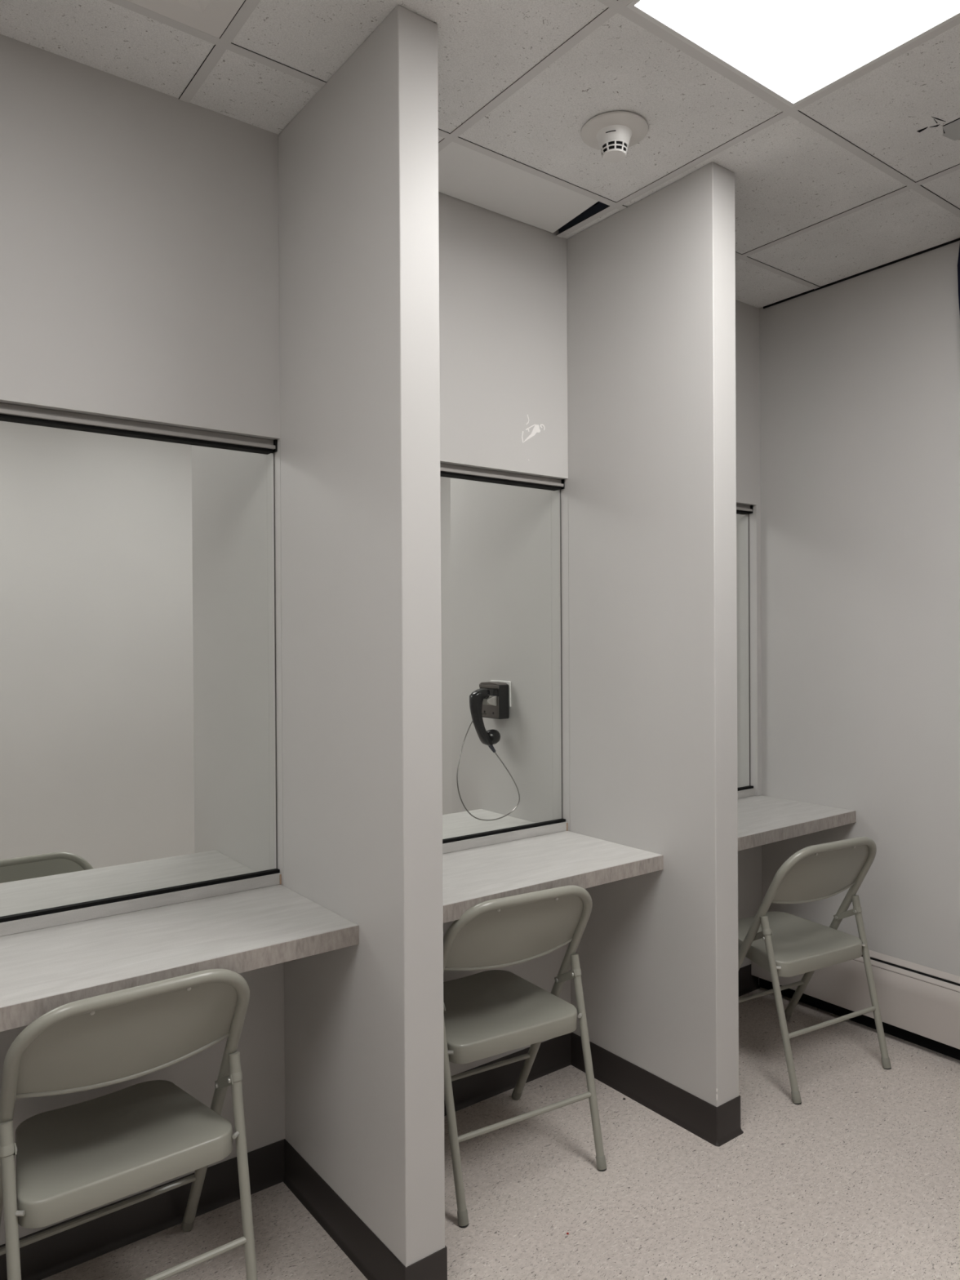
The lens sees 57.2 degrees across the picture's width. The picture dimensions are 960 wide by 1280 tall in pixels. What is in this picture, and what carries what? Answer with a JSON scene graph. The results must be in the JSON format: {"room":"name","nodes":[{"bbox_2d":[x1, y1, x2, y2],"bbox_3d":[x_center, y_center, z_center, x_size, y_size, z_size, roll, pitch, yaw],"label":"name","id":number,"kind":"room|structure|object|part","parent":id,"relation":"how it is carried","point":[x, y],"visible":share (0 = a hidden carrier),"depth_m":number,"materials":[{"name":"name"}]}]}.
{"room":"prison interior","nodes":[
{"label":"prison interior","id":0,"kind":"room"},
{"bbox_2d":[0,421,194,868],"bbox_3d":[-2.352,-0.131,4.647,4.167,3.050,0.100,-1,0,-37],"label":"wall","id":1,"kind":"structure","parent":0,"point":[97,759],"depth_m":4.78,"materials":[{"name":"grey paint"}]},
{"bbox_2d":[191,4,444,1266],"bbox_3d":[-0.498,0.046,2.339,0.099,2.696,1.255,-1,0,-37],"label":"wall","id":2,"kind":"structure","parent":0,"point":[358,162],"depth_m":1.97,"materials":[{"name":"white paint"}]},
{"bbox_2d":[0,34,762,1245],"bbox_3d":[-0.567,0.037,2.287,4.167,2.715,0.083,-1,0,-37],"label":"wall","id":3,"kind":"structure","parent":0,"point":[140,224],"depth_m":2.18,"materials":[{"name":"white paint"}]},
{"bbox_2d":[0,849,256,916],"bbox_3d":[-1.070,0.648,2.184,1.008,0.064,0.440,-1,0,-37],"label":"countertop","id":4,"kind":"structure","parent":3,"relation":"attached to","point":[20,896],"depth_m":2.33,"materials":[{"name":"laminate"}]},
{"bbox_2d":[0,402,279,922],"bbox_3d":[-0.940,0.061,2.005,1.008,1.154,0.056,-1,0,-37],"label":"window","id":5,"kind":"structure","parent":3,"relation":"in","point":[13,413],"depth_m":2.09,"materials":[{"name":"grey metal"}]},
{"bbox_3d":[-0.946,-0.503,2.001,1.003,0.025,0.056,-1,0,-37],"label":"frame","id":6,"kind":"part","parent":5,"relation":"part of","materials":[{"name":"grey metal"}]},
{"bbox_2d":[0,872,280,936],"bbox_3d":[-0.921,0.624,1.988,1.008,0.028,0.006,-1,0,-37],"label":"backsplash","id":7,"kind":"structure","parent":3,"relation":"attached to","point":[33,923],"depth_m":2.07,"materials":[{"name":"laminate"}]},
{"bbox_2d":[0,872,359,1031],"bbox_3d":[-0.804,0.645,1.833,1.008,0.070,0.440,-1,0,-37],"label":"countertop","id":8,"kind":"structure","parent":3,"relation":"attached to","point":[48,962],"depth_m":1.88,"materials":[{"name":"laminate"}]},
{"bbox_2d":[0,964,759,1279],"bbox_3d":[-0.366,1.344,2.014,4.137,0.102,0.597,-1,0,-37],"label":"baseboard","id":9,"kind":"structure","parent":3,"relation":"attached to","point":[270,1165],"depth_m":2.18,"materials":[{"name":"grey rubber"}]},
{"bbox_2d":[442,808,534,839],"bbox_3d":[-0.226,0.640,2.822,0.908,0.064,0.440,-1,0,-37],"label":"countertop","id":10,"kind":"structure","parent":3,"relation":"attached to","point":[459,824],"depth_m":3.02,"materials":[{"name":"laminate"}]},
{"bbox_2d":[440,462,565,844],"bbox_3d":[-0.096,0.053,2.643,0.908,1.154,0.056,-1,0,-37],"label":"window","id":11,"kind":"structure","parent":3,"relation":"in","point":[446,470],"depth_m":2.77,"materials":[{"name":"grey metal"}]},
{"bbox_3d":[-0.102,-0.512,2.639,0.903,0.025,0.056,-1,0,-37],"label":"frame","id":12,"kind":"part","parent":11,"relation":"part of","materials":[{"name":"grey metal"}]},
{"bbox_2d":[442,822,567,853],"bbox_3d":[-0.077,0.616,2.625,0.908,0.028,0.006,-1,0,-37],"label":"backsplash","id":13,"kind":"structure","parent":3,"relation":"attached to","point":[452,846],"depth_m":2.73,"materials":[{"name":"laminate"}]},
{"bbox_2d":[442,822,663,923],"bbox_3d":[0.040,0.637,2.470,0.908,0.070,0.440,-1,0,-37],"label":"countertop","id":14,"kind":"structure","parent":3,"relation":"attached to","point":[477,870],"depth_m":2.49,"materials":[{"name":"laminate"}]},
{"bbox_2d":[736,503,753,791],"bbox_3d":[0.710,0.045,3.252,0.913,1.154,0.056,-1,0,-37],"label":"window","id":15,"kind":"structure","parent":3,"relation":"in","point":[740,508],"depth_m":3.52,"materials":[{"name":"grey metal"}]},
{"bbox_3d":[0.704,-0.519,3.248,0.908,0.025,0.056,-1,0,-37],"label":"frame","id":16,"kind":"part","parent":15,"relation":"part of","materials":[{"name":"grey metal"}]},
{"bbox_2d":[737,787,755,798],"bbox_3d":[0.739,0.608,3.242,0.939,0.028,0.006,-1,0,-37],"label":"backsplash","id":17,"kind":"structure","parent":3,"relation":"attached to","point":[751,792],"depth_m":3.47,"materials":[{"name":"laminate"}]},
{"bbox_2d":[737,787,856,851],"bbox_3d":[0.857,0.629,3.087,0.939,0.070,0.440,-1,0,-37],"label":"countertop","id":18,"kind":"structure","parent":3,"relation":"attached to","point":[762,820],"depth_m":3.09,"materials":[{"name":"laminate"}]},
{"bbox_2d":[0,0,959,308],"bbox_3d":[-0.113,-1.309,1.669,4.161,0.017,7.344,-1,0,-37],"label":"ceiling","id":19,"kind":"structure","parent":0,"point":[790,178],"depth_m":2.14,"materials":[{"name":"tile"}]},
{"bbox_2d":[126,0,244,38],"bbox_3d":[-0.624,-1.346,1.500,0.584,0.104,0.570,-1,0,-37],"label":"tile","id":20,"kind":"object","parent":19,"relation":"in","point":[211,17],"visible":1,"depth_m":1.82,"materials":[{"name":"white tile"}]},
{"bbox_2d":[438,142,598,232],"bbox_3d":[0.076,-1.315,2.562,0.582,0.013,0.246,-1,0,-37],"label":"tile","id":21,"kind":"structure","parent":19,"relation":"attached to","point":[465,174],"depth_m":2.56,"materials":[{"name":"white tile"}]},
{"bbox_2d":[106,0,959,288],"bbox_3d":[-0.113,-1.318,1.669,4.167,0.037,7.350,-1,0,-37],"label":"ceiling grid","id":22,"kind":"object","parent":19,"relation":"attached to","point":[224,43],"depth_m":2.12,"materials":[{"name":"silver metal"}]},
{"bbox_2d":[580,111,648,162],"bbox_3d":[0.344,-1.271,2.257,0.170,0.069,0.170,-1,0,-37],"label":"smoke detector","id":23,"kind":"object","parent":19,"relation":"attached to","point":[611,133],"visible":1,"depth_m":2.23,"materials":[{"name":"white plastic"}]},
{"bbox_2d":[626,0,959,107],"bbox_3d":[0.883,-1.351,1.522,0.584,0.092,1.163,-1,0,-37],"label":"ceiling light","id":24,"kind":"object","parent":19,"relation":"attached to","point":[793,51],"visible":1,"depth_m":1.89,"materials":[{"name":"white plastic"}]},
{"bbox_2d":[957,244,959,313],"bbox_3d":[1.789,-0.208,2.553,0.046,2.200,0.779,-1,0,-37],"label":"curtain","id":25,"kind":"object","parent":19,"relation":"hanging from","point":[958,260],"visible":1,"depth_m":2.86,"materials":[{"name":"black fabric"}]},
{"bbox_2d":[41,986,959,1279],"bbox_3d":[-0.097,1.445,1.683,4.367,0.100,7.550,-1,0,-37],"label":"floor","id":26,"kind":"structure","parent":0,"point":[859,1179],"depth_m":2.21,"materials":[{"name":"tile"}]},
{"bbox_2d":[0,851,93,883],"bbox_3d":[-1.257,1.022,2.454,0.457,0.757,0.440,-1,0,-38],"label":"folding chair","id":27,"kind":"object","parent":26,"relation":"on","point":[12,869],"visible":0.12,"depth_m":2.63,"materials":[{"name":"grey metal"}]},
{"bbox_3d":[-1.343,0.751,2.557,0.417,0.190,0.089,-1,0,-38],"label":"backrest","id":28,"kind":"part","parent":27,"relation":"part of","materials":[{"name":"grey metal"}]},
{"bbox_3d":[-1.253,1.019,2.447,0.450,0.750,0.416,-1,0,-38],"label":"frame","id":29,"kind":"part","parent":27,"relation":"part of","materials":[{"name":"grey metal"}]},
{"bbox_2d":[0,968,257,1279],"bbox_3d":[-0.741,1.023,1.794,0.457,0.757,0.440,-1,0,-37],"label":"folding chair","id":30,"kind":"object","parent":26,"relation":"on","point":[75,1159],"visible":1,"depth_m":1.71,"materials":[{"name":"grey metal"}]},
{"bbox_3d":[-0.819,1.137,1.550,0.021,0.520,0.141,-1,0,-40],"label":"leg","id":31,"kind":"part","parent":30,"relation":"part of","materials":[{"name":"grey metal"}]},
{"bbox_3d":[-0.758,1.035,1.818,0.401,0.061,0.352,-1,0,-37],"label":"seat","id":32,"kind":"part","parent":30,"relation":"part of","materials":[{"name":"grey metal"}]},
{"bbox_3d":[-0.660,0.751,1.687,0.417,0.190,0.089,-1,0,-37],"label":"backrest","id":33,"kind":"part","parent":30,"relation":"part of","materials":[{"name":"grey metal"}]},
{"bbox_3d":[-0.482,1.133,1.807,0.022,0.520,0.141,-1,0,-35],"label":"leg","id":34,"kind":"part","parent":30,"relation":"part of","materials":[{"name":"grey metal"}]},
{"bbox_2d":[443,885,606,1227],"bbox_3d":[0.030,1.015,2.381,0.457,0.757,0.440,-1,0,-31],"label":"folding chair","id":35,"kind":"object","parent":26,"relation":"on","point":[486,1014],"visible":0.82,"depth_m":2.29,"materials":[{"name":"grey metal"}]},
{"bbox_3d":[-0.074,1.129,2.147,0.021,0.520,0.141,-1,0,-33],"label":"leg","id":36,"kind":"part","parent":35,"relation":"part of","materials":[{"name":"grey metal"}]},
{"bbox_3d":[0.016,1.011,2.407,0.401,0.068,0.348,-1,0,-31],"label":"seat","id":37,"kind":"part","parent":35,"relation":"part of","materials":[{"name":"grey metal"}]},
{"bbox_3d":[0.099,0.744,2.265,0.417,0.190,0.089,-1,0,-31],"label":"backrest","id":38,"kind":"part","parent":35,"relation":"part of","materials":[{"name":"grey metal"}]},
{"bbox_3d":[0.027,1.012,2.388,0.450,0.750,0.416,-1,0,-31],"label":"frame","id":39,"kind":"part","parent":35,"relation":"part of","materials":[{"name":"grey metal"}]},
{"bbox_3d":[0.289,1.126,2.365,0.022,0.520,0.141,0,0,-29],"label":"leg","id":40,"kind":"part","parent":35,"relation":"part of","materials":[{"name":"grey metal"}]},
{"bbox_2d":[737,836,891,1104],"bbox_3d":[1.025,1.007,2.915,0.457,0.757,0.440,-1,0,-30],"label":"folding chair","id":41,"kind":"object","parent":26,"relation":"on","point":[784,944],"visible":0.95,"depth_m":2.81,"materials":[{"name":"grey metal"}]},
{"bbox_3d":[0.915,1.121,2.684,0.021,0.520,0.141,-1,0,-32],"label":"leg","id":42,"kind":"part","parent":41,"relation":"part of","materials":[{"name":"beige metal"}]},
{"bbox_3d":[1.011,1.003,2.942,0.401,0.068,0.348,-1,0,-30],"label":"seat","id":43,"kind":"part","parent":41,"relation":"part of","materials":[{"name":"grey metal"}]},
{"bbox_3d":[1.022,1.003,2.923,0.450,0.750,0.416,-1,0,-30],"label":"frame","id":44,"kind":"part","parent":41,"relation":"part of","materials":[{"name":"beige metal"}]},
{"bbox_3d":[1.091,0.736,2.798,0.417,0.190,0.089,-1,0,-30],"label":"backrest","id":45,"kind":"part","parent":41,"relation":"part of","materials":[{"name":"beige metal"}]},
{"bbox_3d":[1.284,1.118,2.893,0.022,0.520,0.141,0,0,-27],"label":"leg","id":46,"kind":"part","parent":41,"relation":"part of","materials":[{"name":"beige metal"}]},
{"bbox_2d":[450,162,738,1106],"bbox_3d":[0.306,0.038,2.946,0.099,2.696,1.256,-1,0,-37],"label":"wall","id":47,"kind":"structure","parent":0,"point":[651,284],"depth_m":2.63,"materials":[{"name":"white paint"}]},
{"bbox_2d":[456,680,519,821],"bbox_3d":[-0.003,0.381,3.074,0.244,0.467,0.183,-1,0,-37],"label":"wall phone","id":48,"kind":"object","parent":47,"relation":"attached to","point":[492,700],"visible":1,"depth_m":3.10,"materials":[{"name":"black plastic"},{"name":"steel"}]},
{"bbox_3d":[0.032,0.217,3.142,0.004,0.116,0.112,-1,0,-37],"label":"plate","id":49,"kind":"part","parent":48,"relation":"part of","materials":[{"name":"grey metal"}]},
{"bbox_3d":[0.032,0.185,3.142,0.003,0.024,0.104,-1,0,-37],"label":"dark panel","id":50,"kind":"part","parent":48,"relation":"part of","materials":[{"name":"black plastic"}]},
{"bbox_3d":[0.074,0.192,3.168,0.005,0.090,0.115,-1,0,-37],"label":"mounting plate","id":51,"kind":"part","parent":48,"relation":"part of","materials":[{"name":"white plastic"}]},
{"bbox_2d":[440,240,959,976],"bbox_3d":[1.596,-0.146,2.961,0.100,3.050,7.550,-1,0,-37],"label":"wall","id":52,"kind":"structure","parent":0,"point":[860,375],"depth_m":3.15,"materials":[{"name":"grey paint"}]},
{"bbox_2d":[751,949,959,1048],"bbox_3d":[2.417,1.216,1.744,0.077,0.207,4.376,-1,0,-37],"label":"baseboard heater","id":53,"kind":"object","parent":52,"relation":"attached to","point":[918,999],"visible":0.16,"depth_m":3.01,"materials":[{"name":"grey metal"}]},
{"bbox_3d":[2.437,1.195,1.759,0.027,0.167,4.376,-1,0,-37],"label":"plate","id":54,"kind":"part","parent":53,"relation":"part of","materials":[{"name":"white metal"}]},
{"bbox_2d":[759,977,959,1060],"bbox_3d":[2.446,1.330,1.755,0.022,0.100,4.399,-1,0,-37],"label":"baseboard","id":55,"kind":"structure","parent":52,"relation":"attached to","point":[933,1045],"depth_m":3.13,"materials":[{"name":"black rubber"}]},
{"bbox_2d":[763,237,959,308],"bbox_3d":[2.443,-1.315,1.739,0.006,0.007,4.380,-1,0,-37],"label":"trim","id":56,"kind":"structure","parent":52,"relation":"attached to","point":[957,239],"depth_m":3.14,"materials":[{"name":"black"}]}
]}

